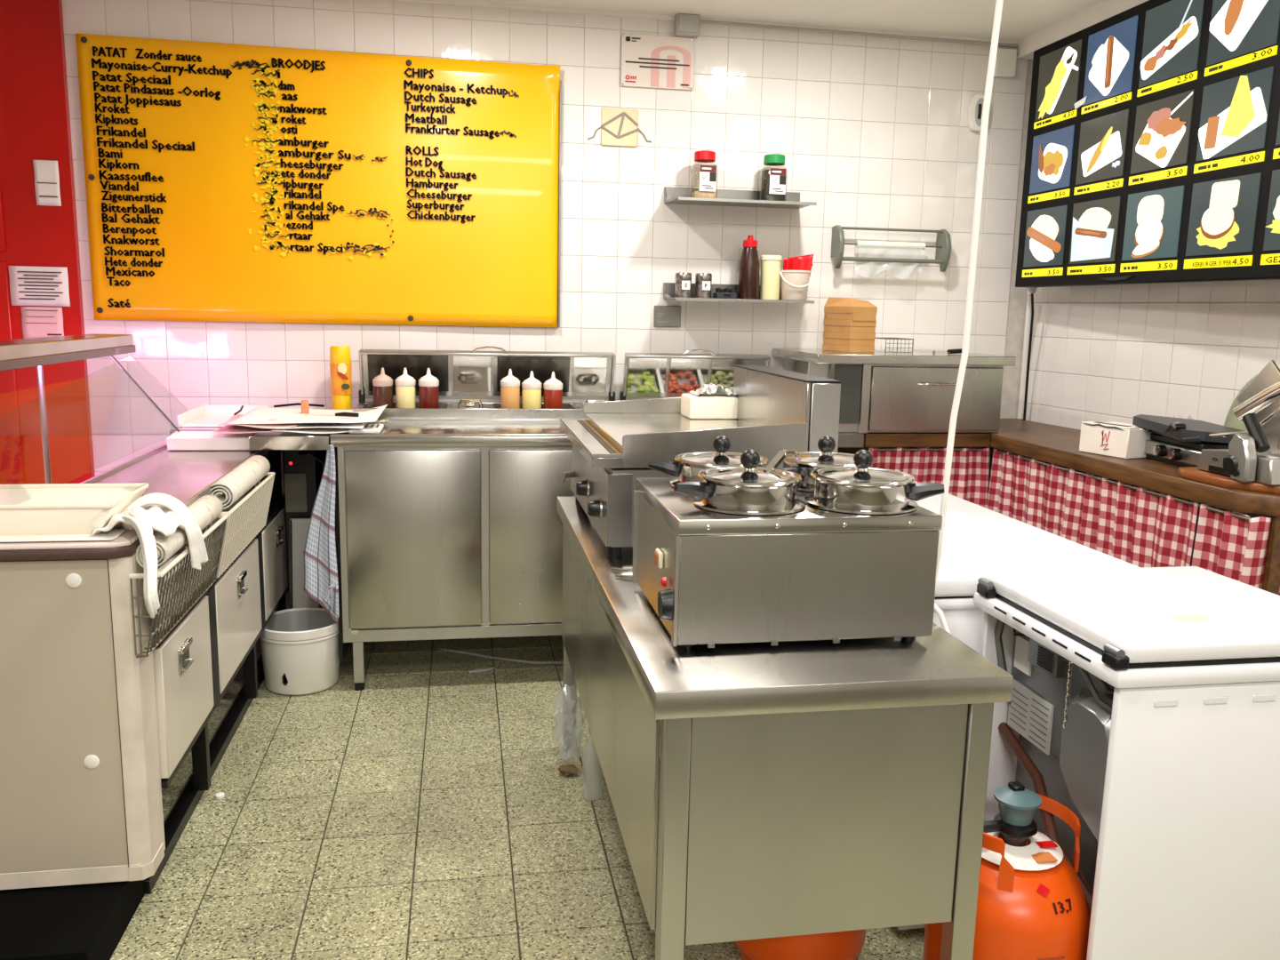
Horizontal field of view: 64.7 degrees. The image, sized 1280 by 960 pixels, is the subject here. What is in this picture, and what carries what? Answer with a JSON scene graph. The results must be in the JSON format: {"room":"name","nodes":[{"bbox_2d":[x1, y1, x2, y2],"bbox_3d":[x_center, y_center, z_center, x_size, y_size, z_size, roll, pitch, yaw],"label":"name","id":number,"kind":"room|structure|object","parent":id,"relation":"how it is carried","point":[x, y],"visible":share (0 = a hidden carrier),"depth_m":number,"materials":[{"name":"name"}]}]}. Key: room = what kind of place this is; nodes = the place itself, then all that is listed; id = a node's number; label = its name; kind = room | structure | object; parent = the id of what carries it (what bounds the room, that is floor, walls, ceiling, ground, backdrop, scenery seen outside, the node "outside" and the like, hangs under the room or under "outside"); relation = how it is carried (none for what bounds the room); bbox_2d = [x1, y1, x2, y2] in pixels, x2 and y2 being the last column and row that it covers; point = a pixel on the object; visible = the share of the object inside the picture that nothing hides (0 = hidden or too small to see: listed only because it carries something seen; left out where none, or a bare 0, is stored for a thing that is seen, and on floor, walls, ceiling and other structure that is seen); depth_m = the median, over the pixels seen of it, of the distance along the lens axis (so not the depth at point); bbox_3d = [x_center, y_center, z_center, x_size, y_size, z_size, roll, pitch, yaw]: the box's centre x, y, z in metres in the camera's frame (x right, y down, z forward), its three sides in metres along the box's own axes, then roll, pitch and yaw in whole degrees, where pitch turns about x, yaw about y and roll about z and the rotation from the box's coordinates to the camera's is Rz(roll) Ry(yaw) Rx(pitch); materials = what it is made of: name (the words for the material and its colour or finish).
{"room":"eatery","nodes":[
{"label":"eatery","id":0,"kind":"room"},
{"bbox_2d":[109,635,924,959],"bbox_3d":[0.224,1.296,1.100,7.200,0.061,7.626,0,10,-10],"label":"floor","id":1,"kind":"structure","parent":0,"point":[427,811],"depth_m":2.76,"materials":[{"name":"tile"}]},
{"bbox_2d":[0,530,165,959],"bbox_3d":[-1.887,0.599,2.071,1.588,0.906,0.370,0,10,-10],"label":"counter","id":2,"kind":"object","parent":1,"relation":"on","point":[82,830],"visible":0.97,"depth_m":2.24,"materials":[{"name":"beige metal"}]},
{"bbox_2d":[0,333,187,483],"bbox_3d":[-2.043,0.223,3.093,0.941,1.302,1.774,0,10,-10],"label":"countertop","id":3,"kind":"structure","parent":1,"relation":"on","point":[38,352],"depth_m":3.15,"materials":[{"name":"metal"}]},
{"bbox_2d":[91,447,287,894],"bbox_3d":[-1.456,0.407,3.273,0.381,0.903,1.880,0,10,-10],"label":"base cabinet","id":4,"kind":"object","parent":1,"relation":"on","point":[195,665],"depth_m":2.97,"materials":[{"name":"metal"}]},
{"bbox_2d":[0,528,126,542],"bbox_3d":[-1.646,0.126,2.156,1.000,0.007,0.100,0,10,-10],"label":"plastic sheet","id":5,"kind":"object","parent":4,"relation":"on","point":[112,534],"visible":0.74,"depth_m":2.20,"materials":[{"name":"white plastic"}]},
{"bbox_2d":[0,482,148,535],"bbox_3d":[-1.674,0.073,2.258,1.005,0.079,0.276,0,10,-10],"label":"tray","id":6,"kind":"object","parent":4,"relation":"on","point":[43,508],"visible":0.94,"depth_m":2.23,"materials":[{"name":"plastic"}]},
{"bbox_2d":[114,512,159,618],"bbox_3d":[-1.114,0.171,2.226,0.060,0.194,0.358,-7,13,-42],"label":"strip","id":7,"kind":"object","parent":6,"relation":"hanging from","point":[142,527],"visible":0.9,"depth_m":2.13,"materials":[{"name":"white fabric"}]},
{"bbox_2d":[89,504,185,536],"bbox_3d":[-1.141,0.087,2.326,0.160,0.075,0.223,0,10,-10],"label":"cloth","id":8,"kind":"object","parent":6,"relation":"on","point":[162,519],"visible":0.78,"depth_m":2.26,"materials":[{"name":"white fabric"}]},
{"bbox_2d":[121,492,207,569],"bbox_3d":[-1.137,0.128,2.398,0.227,0.190,0.104,-6,12,-35],"label":"strip","id":9,"kind":"object","parent":6,"relation":"hanging from","point":[198,553],"visible":0.88,"depth_m":2.40,"materials":[{"name":"white fabric"}]},
{"bbox_2d":[128,513,228,658],"bbox_3d":[-1.132,0.227,2.525,0.071,0.228,0.647,0,10,-10],"label":"wire basket","id":10,"kind":"object","parent":4,"relation":"on","point":[217,549],"visible":0.72,"depth_m":2.41,"materials":[{"name":"silver metal"}]},
{"bbox_2d":[135,526,188,567],"bbox_3d":[-1.102,0.149,2.343,0.065,0.065,0.209,0,10,-10],"label":"paper roll","id":11,"kind":"object","parent":10,"relation":"in","point":[166,547],"visible":0.6,"depth_m":2.28,"materials":[{"name":"white paper"}]},
{"bbox_2d":[187,495,222,530],"bbox_3d":[-1.163,0.103,2.631,0.072,0.068,0.354,0,10,-10],"label":"paper roll","id":12,"kind":"object","parent":10,"relation":"in","point":[206,508],"visible":0.55,"depth_m":2.67,"materials":[{"name":"white paper"}]},
{"bbox_2d":[166,431,257,450],"bbox_3d":[-1.548,-0.143,3.657,0.298,0.048,0.190,0,10,-10],"label":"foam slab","id":13,"kind":"object","parent":4,"relation":"on","point":[182,440],"visible":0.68,"depth_m":3.57,"materials":[{"name":"white plastic"}]},
{"bbox_2d":[206,472,275,577],"bbox_3d":[-1.253,0.111,3.207,0.071,0.230,0.712,0,10,-10],"label":"wire basket","id":14,"kind":"object","parent":4,"relation":"on","point":[246,519],"visible":0.7,"depth_m":3.14,"materials":[{"name":"beige metal"}]},
{"bbox_2d":[210,455,270,509],"bbox_3d":[-1.260,0.000,3.194,0.075,0.077,0.574,0,10,-10],"label":"paper roll","id":15,"kind":"object","parent":14,"relation":"in","point":[234,484],"visible":0.98,"depth_m":3.08,"materials":[{"name":"white paper"}]},
{"bbox_2d":[169,426,349,663],"bbox_3d":[-1.460,0.260,3.970,0.613,0.962,0.737,0,10,-10],"label":"countertop","id":16,"kind":"structure","parent":1,"relation":"on","point":[261,441],"depth_m":3.64,"materials":[{"name":"metal"}]},
{"bbox_2d":[176,404,268,427],"bbox_3d":[-1.639,-0.254,3.992,0.265,0.050,0.380,0,10,-10],"label":"tray","id":17,"kind":"object","parent":16,"relation":"on","point":[202,416],"visible":0.73,"depth_m":4.06,"materials":[{"name":"white plastic"}]},
{"bbox_2d":[213,424,281,433],"bbox_3d":[-1.388,-0.190,3.685,0.263,0.012,0.289,0,10,-10],"label":"paper sheet","id":18,"kind":"object","parent":16,"relation":"on","point":[228,428],"visible":0.47,"depth_m":3.60,"materials":[{"name":"white paper"}]},
{"bbox_2d":[217,405,299,428],"bbox_3d":[-1.385,-0.232,3.716,0.280,0.052,0.354,0,10,-10],"label":"paper sheet","id":19,"kind":"object","parent":18,"relation":"on","point":[234,417],"depth_m":3.61,"materials":[{"name":"white paper"}]},
{"bbox_2d":[226,404,387,423],"bbox_3d":[-1.246,-0.254,3.856,0.523,0.028,0.543,0,10,-10],"label":"paper sheet","id":20,"kind":"object","parent":19,"relation":"on","point":[260,415],"visible":0.86,"depth_m":3.79,"materials":[{"name":"white paper"}]},
{"bbox_2d":[282,449,326,591],"bbox_3d":[-1.322,0.124,4.079,0.173,0.600,0.348,0,10,-10],"label":"appliance","id":21,"kind":"object","parent":16,"relation":"in","point":[303,469],"visible":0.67,"depth_m":3.94,"materials":[{"name":"black plastic"}]},
{"bbox_2d":[329,345,351,409],"bbox_3d":[-1.233,-0.405,4.171,0.086,0.292,0.088,0,10,-10],"label":"bottle","id":22,"kind":"object","parent":16,"relation":"on","point":[340,356],"visible":0.88,"depth_m":4.14,"materials":[{"name":"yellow plastic"}]},
{"bbox_2d":[258,608,339,695],"bbox_3d":[-1.279,0.646,3.820,0.310,0.250,0.310,0,10,-10],"label":"bucket","id":23,"kind":"object","parent":1,"relation":"on","point":[300,646],"visible":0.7,"depth_m":3.71,"materials":[{"name":"plastic"}]},
{"bbox_2d":[288,518,319,608],"bbox_3d":[-1.319,0.447,3.966,0.114,0.600,0.036,0,10,-10],"label":"panel","id":24,"kind":"object","parent":1,"relation":"on","point":[298,527],"visible":0.41,"depth_m":3.94,"materials":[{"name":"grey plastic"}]},
{"bbox_2d":[329,418,583,690],"bbox_3d":[-0.285,0.243,4.178,1.802,0.975,0.730,0,10,-10],"label":"base cabinet","id":25,"kind":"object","parent":1,"relation":"on","point":[450,528],"depth_m":3.74,"materials":[{"name":"metal"}]},
{"bbox_2d":[303,444,338,623],"bbox_3d":[-1.151,0.200,3.631,0.121,0.655,0.030,-1,10,-11],"label":"tea towel","id":26,"kind":"object","parent":25,"relation":"hanging from","point":[319,554],"visible":1,"depth_m":3.64,"materials":[{"name":"fabric"}]},
{"bbox_2d":[329,423,572,447],"bbox_3d":[-0.276,-0.204,4.103,1.802,0.038,0.730,0,10,-10],"label":"countertop","id":27,"kind":"structure","parent":25,"relation":"on","point":[388,428],"depth_m":3.72,"materials":[{"name":"metal"}]},
{"bbox_2d":[353,346,615,419],"bbox_3d":[-0.628,-0.407,4.240,1.089,0.301,0.274,0,10,-10],"label":"rack","id":28,"kind":"object","parent":25,"relation":"on","point":[459,372],"visible":0.77,"depth_m":4.28,"materials":[{"name":"metal"}]},
{"bbox_2d":[372,367,393,407],"bbox_3d":[-1.054,-0.359,4.150,0.082,0.205,0.082,0,10,-10],"label":"squeeze bottle","id":29,"kind":"object","parent":28,"relation":"in","point":[382,384],"visible":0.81,"depth_m":4.12,"materials":[{"name":"brown plastic"}]},
{"bbox_2d":[395,368,415,407],"bbox_3d":[-0.966,-0.359,4.165,0.082,0.205,0.082,0,10,-10],"label":"squeeze bottle","id":30,"kind":"object","parent":28,"relation":"in","point":[405,396],"visible":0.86,"depth_m":4.13,"materials":[{"name":"yellow plastic"}]},
{"bbox_2d":[418,368,439,407],"bbox_3d":[-0.873,-0.360,4.182,0.082,0.205,0.082,0,10,-10],"label":"squeeze bottle","id":31,"kind":"object","parent":28,"relation":"in","point":[428,389],"visible":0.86,"depth_m":4.15,"materials":[{"name":"red plastic"}]},
{"bbox_2d":[500,368,519,408],"bbox_3d":[-0.544,-0.363,4.239,0.082,0.205,0.082,0,10,-10],"label":"squeeze bottle","id":32,"kind":"object","parent":28,"relation":"in","point":[509,389],"visible":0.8,"depth_m":4.21,"materials":[{"name":"brown plastic"}]},
{"bbox_2d":[521,370,541,408],"bbox_3d":[-0.456,-0.360,4.256,0.082,0.197,0.082,0,10,-10],"label":"squeeze bottle","id":33,"kind":"object","parent":28,"relation":"in","point":[532,391],"visible":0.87,"depth_m":4.22,"materials":[{"name":"yellow plastic"}]},
{"bbox_2d":[543,371,562,408],"bbox_3d":[-0.367,-0.360,4.271,0.082,0.195,0.082,0,10,-10],"label":"squeeze bottle","id":34,"kind":"object","parent":28,"relation":"in","point":[553,388],"visible":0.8,"depth_m":4.24,"materials":[{"name":"brown plastic"}]},
{"bbox_2d":[619,349,770,400],"bbox_3d":[0.263,-0.414,4.396,0.669,0.301,0.274,0,10,-10],"label":"container","id":35,"kind":"object","parent":25,"relation":"on","point":[644,374],"visible":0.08,"depth_m":4.45,"materials":[{"name":"metal"}]},
{"bbox_2d":[556,496,1013,959],"bbox_3d":[0.172,0.602,2.525,0.612,0.835,1.678,0,10,-10],"label":"work table","id":36,"kind":"object","parent":1,"relation":"on","point":[813,787],"visible":0.81,"depth_m":1.71,"materials":[{"name":"metal"}]},
{"bbox_2d":[559,364,840,558],"bbox_3d":[0.109,-0.087,2.789,0.611,0.433,0.800,0,10,-10],"label":"griddle","id":37,"kind":"object","parent":36,"relation":"on","point":[613,445],"visible":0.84,"depth_m":2.45,"materials":[{"name":"metal"}]},
{"bbox_2d":[560,417,623,468],"bbox_3d":[-0.142,-0.110,2.740,0.075,0.034,0.794,0,10,-10],"label":"tray","id":38,"kind":"object","parent":37,"relation":"on","point":[598,445],"depth_m":2.59,"materials":[{"name":"metal"}]},
{"bbox_2d":[680,382,737,419],"bbox_3d":[0.210,-0.242,3.070,0.150,0.103,0.130,0,10,-10],"label":"pack","id":39,"kind":"object","parent":37,"relation":"on","point":[697,404],"visible":1,"depth_m":3.02,"materials":[{"name":"paper"}]},
{"bbox_2d":[632,477,942,648],"bbox_3d":[0.251,0.148,1.992,0.509,0.240,0.441,0,10,-10],"label":"bain marie","id":40,"kind":"object","parent":36,"relation":"on","point":[711,578],"visible":0.98,"depth_m":1.79,"materials":[{"name":"metal"}]},
{"bbox_2d":[648,435,768,486],"bbox_3d":[0.162,-0.041,2.066,0.208,0.104,0.220,-8,13,-43],"label":"pot","id":41,"kind":"object","parent":40,"relation":"on","point":[688,465],"visible":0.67,"depth_m":2.04,"materials":[{"name":"silver metal"}]},
{"bbox_2d":[673,449,805,515],"bbox_3d":[0.196,-0.005,1.862,0.220,0.104,0.208,5,10,19],"label":"pot","id":42,"kind":"object","parent":40,"relation":"on","point":[748,489],"visible":0.99,"depth_m":1.80,"materials":[{"name":"silver metal"}]},
{"bbox_2d":[782,435,855,491],"bbox_3d":[0.374,-0.041,2.094,0.230,0.104,0.208,0,10,-10],"label":"pot","id":43,"kind":"object","parent":40,"relation":"on","point":[810,461],"visible":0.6,"depth_m":2.05,"materials":[{"name":"silver metal"}]},
{"bbox_2d":[804,449,944,514],"bbox_3d":[0.418,-0.004,1.883,0.208,0.104,0.220,-5,11,-33],"label":"pot","id":44,"kind":"object","parent":40,"relation":"on","point":[860,489],"visible":1,"depth_m":1.83,"materials":[{"name":"silver metal"}]},
{"bbox_2d":[734,929,865,959],"bbox_3d":[0.349,0.845,2.216,0.300,0.465,0.300,0,10,-10],"label":"gas cylinder","id":45,"kind":"object","parent":1,"relation":"on","point":[848,945],"visible":0.1,"depth_m":2.10,"materials":[{"name":"orange metal"}]},
{"bbox_2d":[772,348,1015,447],"bbox_3d":[1.038,0.077,4.446,0.890,1.268,0.620,0,10,-10],"label":"drawer unit","id":46,"kind":"object","parent":1,"relation":"on","point":[896,391],"visible":0.73,"depth_m":4.11,"materials":[{"name":"metal"}]},
{"bbox_2d":[772,348,1015,365],"bbox_3d":[1.069,-0.532,4.357,0.850,0.036,0.600,0,10,-10],"label":"countertop","id":47,"kind":"structure","parent":46,"relation":"on","point":[818,356],"depth_m":4.10,"materials":[{"name":"metal"}]},
{"bbox_2d":[822,296,877,351],"bbox_3d":[0.901,-0.669,4.346,0.130,0.228,0.216,-2,10,-21],"label":"box stack","id":48,"kind":"object","parent":47,"relation":"on","point":[849,324],"visible":1,"depth_m":4.27,"materials":[{"name":"cardboard"}]},
{"bbox_2d":[922,793,1090,959],"bbox_3d":[0.709,0.880,1.961,0.300,0.496,0.301,0,10,-10],"label":"gas cylinder","id":49,"kind":"object","parent":1,"relation":"on","point":[1031,905],"visible":0.68,"depth_m":1.83,"materials":[{"name":"orange metal"}]},
{"bbox_2d":[983,781,1041,838],"bbox_3d":[0.684,0.625,1.913,0.148,0.096,0.086,0,10,-10],"label":"gas regulator","id":50,"kind":"object","parent":49,"relation":"attached to","point":[1018,805],"visible":0.97,"depth_m":1.90,"materials":[{"name":"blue metal"}]},
{"bbox_2d":[896,493,1140,929],"bbox_3d":[0.784,0.536,2.832,0.559,0.848,1.081,0,10,-10],"label":"chest freezer","id":51,"kind":"object","parent":1,"relation":"on","point":[978,540],"visible":0.18,"depth_m":2.40,"materials":[{"name":"white metal"}]},
{"bbox_2d":[837,418,1279,594],"bbox_3d":[1.570,0.349,3.850,1.188,0.950,2.060,0,10,-10],"label":"countertop","id":52,"kind":"structure","parent":1,"relation":"on","point":[1059,445],"depth_m":3.52,"materials":[{"name":"wood"}]},
{"bbox_2d":[863,432,990,447],"bbox_3d":[1.137,-0.211,4.440,0.548,0.055,0.580,0,10,-10],"label":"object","id":53,"kind":"object","parent":52,"relation":"attached to","point":[870,439],"depth_m":4.16,"materials":[{"name":"brown wood"}]},
{"bbox_2d":[868,447,990,508],"bbox_3d":[1.198,0.272,4.260,0.549,0.832,0.053,0,10,-10],"label":"curtain","id":54,"kind":"object","parent":52,"relation":"hanging from","point":[969,481],"visible":0.2,"depth_m":4.22,"materials":[{"name":"red fabric"}]},
{"bbox_2d":[986,448,1198,567],"bbox_3d":[1.572,0.373,3.704,0.053,0.832,1.220,0,10,-10],"label":"curtain","id":55,"kind":"object","parent":52,"relation":"hanging from","point":[1140,529],"visible":0.39,"depth_m":3.55,"materials":[{"name":"red fabric"}]},
{"bbox_2d":[1079,421,1151,458],"bbox_3d":[1.718,-0.147,3.618,0.179,0.110,0.206,-3,11,-25],"label":"carton","id":56,"kind":"object","parent":52,"relation":"on","point":[1122,440],"visible":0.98,"depth_m":3.55,"materials":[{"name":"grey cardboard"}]},
{"bbox_2d":[987,418,1279,517],"bbox_3d":[1.850,-0.093,3.824,0.638,0.057,2.060,0,10,-10],"label":"countertop","id":57,"kind":"structure","parent":52,"relation":"attached to","point":[1052,444],"depth_m":3.43,"materials":[{"name":"brown wood"}]},
{"bbox_2d":[1132,414,1249,467],"bbox_3d":[1.859,-0.126,3.395,0.346,0.149,0.465,0,10,-4],"label":"grill","id":58,"kind":"object","parent":52,"relation":"on","point":[1179,442],"visible":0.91,"depth_m":3.34,"materials":[{"name":"metal"}]},
{"bbox_2d":[1191,504,1250,581],"bbox_3d":[1.698,0.494,3.001,0.042,0.832,0.212,0,10,-6],"label":"curtain","id":59,"kind":"object","parent":52,"relation":"hanging from","point":[1220,541],"visible":0.25,"depth_m":2.95,"materials":[{"name":"red fabric"}]},
{"bbox_2d":[1177,466,1279,494],"bbox_3d":[1.897,0.000,3.029,0.415,0.024,0.370,0,10,-10],"label":"wooden board","id":60,"kind":"object","parent":52,"relation":"on","point":[1193,473],"visible":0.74,"depth_m":2.96,"materials":[{"name":"orange wood"}]},
{"bbox_2d":[1197,360,1279,485],"bbox_3d":[1.870,-0.183,2.982,0.343,0.350,0.352,0,10,-10],"label":"meat slicer","id":61,"kind":"object","parent":60,"relation":"on","point":[1255,457],"visible":1,"depth_m":2.94,"materials":[{"name":"metal"}]},
{"bbox_2d":[1240,516,1279,595],"bbox_3d":[1.911,0.511,2.928,0.445,0.832,0.049,0,10,-10],"label":"curtain","id":62,"kind":"object","parent":52,"relation":"hanging from","point":[1253,565],"visible":0.15,"depth_m":2.84,"materials":[{"name":"red fabric"}]},
{"bbox_2d":[973,566,1279,959],"bbox_3d":[1.008,0.661,2.035,0.535,0.874,0.497,0,10,-10],"label":"chest freezer","id":63,"kind":"object","parent":1,"relation":"on","point":[1144,703],"visible":0.89,"depth_m":1.80,"materials":[{"name":"white metal"}]},
{"bbox_2d":[61,0,1032,611],"bbox_3d":[-0.383,-0.626,4.465,7.200,2.710,0.121,0,10,-10],"label":"wall","id":64,"kind":"structure","parent":0,"point":[874,132],"depth_m":4.40,"materials":[{"name":"tile"}]},
{"bbox_2d":[0,0,95,484],"bbox_3d":[-3.076,-0.619,3.907,1.703,2.650,0.049,0,10,-10],"label":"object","id":65,"kind":"structure","parent":64,"relation":"in","point":[35,122],"depth_m":3.96,"materials":[{"name":"red paint"}]},
{"bbox_2d":[8,265,70,306],"bbox_3d":[-2.370,-0.764,3.990,0.213,0.153,0.006,0,10,-10],"label":"notice sheet","id":66,"kind":"object","parent":65,"relation":"attached to","point":[28,285],"visible":1,"depth_m":3.99,"materials":[{"name":"white paper"}]},
{"bbox_2d":[20,306,63,338],"bbox_3d":[-2.372,-0.623,4.014,0.150,0.126,0.006,0,10,-10],"label":"notice sheet","id":67,"kind":"object","parent":65,"relation":"attached to","point":[37,322],"visible":0.9,"depth_m":4.01,"materials":[{"name":"paper"}]},
{"bbox_2d":[32,160,61,206],"bbox_3d":[-2.307,-1.155,3.934,0.088,0.170,0.006,0,10,-10],"label":"light switch","id":68,"kind":"object","parent":65,"relation":"attached to","point":[46,172],"visible":1,"depth_m":3.94,"materials":[{"name":"grey plastic"}]},
{"bbox_2d":[75,32,561,327],"bbox_3d":[-1.257,-1.185,4.119,1.872,1.085,0.048,-1,10,-10],"label":"menu board","id":69,"kind":"object","parent":64,"relation":"attached to","point":[225,182],"visible":1,"depth_m":4.12,"materials":[{"name":"yellow plastic"}]},
{"bbox_2d":[587,107,651,147],"bbox_3d":[-0.085,-1.499,4.299,0.277,0.154,0.019,0,10,-10],"label":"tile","id":70,"kind":"structure","parent":64,"relation":"attached to","point":[619,126],"depth_m":4.29,"materials":[{"name":"beige ceramic"}]},
{"bbox_2d":[620,32,694,90],"bbox_3d":[0.074,-1.769,4.278,0.312,0.211,0.011,0,10,-10],"label":"notice sign","id":71,"kind":"object","parent":64,"relation":"attached to","point":[647,60],"visible":1,"depth_m":4.28,"materials":[{"name":"beige paper"}]},
{"bbox_2d":[653,305,680,327],"bbox_3d":[0.121,-0.723,4.469,0.120,0.092,0.012,0,10,-10],"label":"outlet plate","id":72,"kind":"object","parent":64,"relation":"attached to","point":[664,316],"visible":1,"depth_m":4.46,"materials":[{"name":"metal"}]},
{"bbox_2d":[386,0,1018,44],"bbox_3d":[-0.186,-1.944,4.205,4.120,0.018,0.012,0,10,-10],"label":"trim","id":73,"kind":"structure","parent":64,"relation":"attached to","point":[462,3],"depth_m":4.22,"materials":[{"name":"paint"}]},
{"bbox_2d":[663,282,814,303],"bbox_3d":[0.430,-0.813,4.397,0.626,0.078,0.228,0,10,-10],"label":"wall shelf","id":74,"kind":"object","parent":64,"relation":"attached to","point":[668,288],"visible":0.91,"depth_m":4.37,"materials":[{"name":"metal"}]},
{"bbox_2d":[737,235,759,299],"bbox_3d":[0.474,-0.922,4.385,0.092,0.273,0.092,0,10,-10],"label":"sauce bottle","id":75,"kind":"object","parent":74,"relation":"on","point":[748,271],"visible":0.96,"depth_m":4.35,"materials":[{"name":"brown plastic"}]},
{"bbox_2d":[760,255,782,299],"bbox_3d":[0.569,-0.882,4.409,0.094,0.190,0.094,0,10,-10],"label":"tub","id":76,"kind":"object","parent":74,"relation":"on","point":[771,265],"visible":0.86,"depth_m":4.38,"materials":[{"name":"beige plastic"}]},
{"bbox_2d":[779,270,814,300],"bbox_3d":[0.675,-0.851,4.424,0.154,0.128,0.151,0,10,-10],"label":"bucket","id":77,"kind":"object","parent":74,"relation":"on","point":[794,284],"visible":0.93,"depth_m":4.38,"materials":[{"name":"beige plastic"}]},
{"bbox_2d":[664,186,816,208],"bbox_3d":[0.428,-1.213,4.318,0.613,0.078,0.248,0,10,-10],"label":"wall shelf","id":78,"kind":"object","parent":64,"relation":"attached to","point":[676,196],"visible":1,"depth_m":4.38,"materials":[{"name":"metal"}]},
{"bbox_2d":[690,150,718,198],"bbox_3d":[0.273,-1.288,4.292,0.104,0.202,0.104,0,10,-10],"label":"spice jar","id":79,"kind":"object","parent":78,"relation":"on","point":[708,173],"visible":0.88,"depth_m":4.25,"materials":[{"name":"glass"}]},
{"bbox_2d":[759,153,787,200],"bbox_3d":[0.575,-1.290,4.345,0.104,0.202,0.104,0,10,-10],"label":"spice jar","id":80,"kind":"object","parent":78,"relation":"on","point":[773,180],"visible":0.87,"depth_m":4.31,"materials":[{"name":"glass"}]},
{"bbox_2d":[674,13,1018,47],"bbox_3d":[0.939,-1.923,4.385,1.602,0.092,0.054,0,10,-10],"label":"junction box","id":81,"kind":"object","parent":64,"relation":"attached to","point":[685,25],"visible":0.94,"depth_m":4.32,"materials":[{"name":"grey plastic"}]},
{"bbox_2d":[831,224,951,271],"bbox_3d":[1.127,-1.019,4.543,0.525,0.230,0.113,0,10,-10],"label":"dispenser","id":82,"kind":"object","parent":64,"relation":"attached to","point":[943,241],"visible":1,"depth_m":4.52,"materials":[{"name":"grey plastic"}]},
{"bbox_2d":[993,48,1016,78],"bbox_3d":[1.636,-1.868,4.531,0.100,0.120,0.028,0,10,-10],"label":"cable box","id":83,"kind":"object","parent":64,"relation":"attached to","point":[1006,59],"visible":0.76,"depth_m":4.52,"materials":[{"name":"white plastic"}]},
{"bbox_2d":[464,0,1104,40],"bbox_3d":[0.287,-1.378,0.610,7.200,0.080,7.546,0,10,-10],"label":"ceiling","id":84,"kind":"structure","parent":0,"point":[1020,19],"depth_m":4.15,"materials":[{"name":"paint"}]},
{"bbox_2d":[934,0,1003,633],"bbox_3d":[0.576,-0.403,1.869,0.070,2.250,0.134,-8,13,-44],"label":"hanging cord","id":85,"kind":"object","parent":84,"relation":"hanging from","point":[999,3],"visible":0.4,"depth_m":1.84,"materials":[{"name":"white plastic"}]},
{"bbox_2d":[1016,279,1279,566],"bbox_3d":[2.829,-0.025,1.292,0.129,2.710,7.586,-1,10,-15],"label":"wall","id":86,"kind":"structure","parent":0,"point":[1110,353],"depth_m":4.03,"materials":[{"name":"tile"}]},
{"bbox_2d":[1017,294,1031,418],"bbox_3d":[1.790,-0.568,4.699,0.022,0.578,0.116,5,10,22],"label":"cable conduit","id":87,"kind":"object","parent":86,"relation":"attached to","point":[1028,302],"visible":0.88,"depth_m":4.71,"materials":[{"name":"white plastic"}]},
{"bbox_2d":[1016,0,1148,59],"bbox_3d":[2.467,-1.321,1.005,0.290,0.075,7.345,0,10,-10],"label":"trim","id":88,"kind":"structure","parent":86,"relation":"attached to","point":[1100,12],"depth_m":4.14,"materials":[{"name":"paint"}]},
{"bbox_2d":[1015,0,1279,293],"bbox_3d":[2.006,-1.207,3.643,0.324,1.036,1.788,0,10,-10],"label":"menu board","id":89,"kind":"object","parent":86,"relation":"attached to","point":[1153,147],"visible":1,"depth_m":3.61,"materials":[{"name":"black"}]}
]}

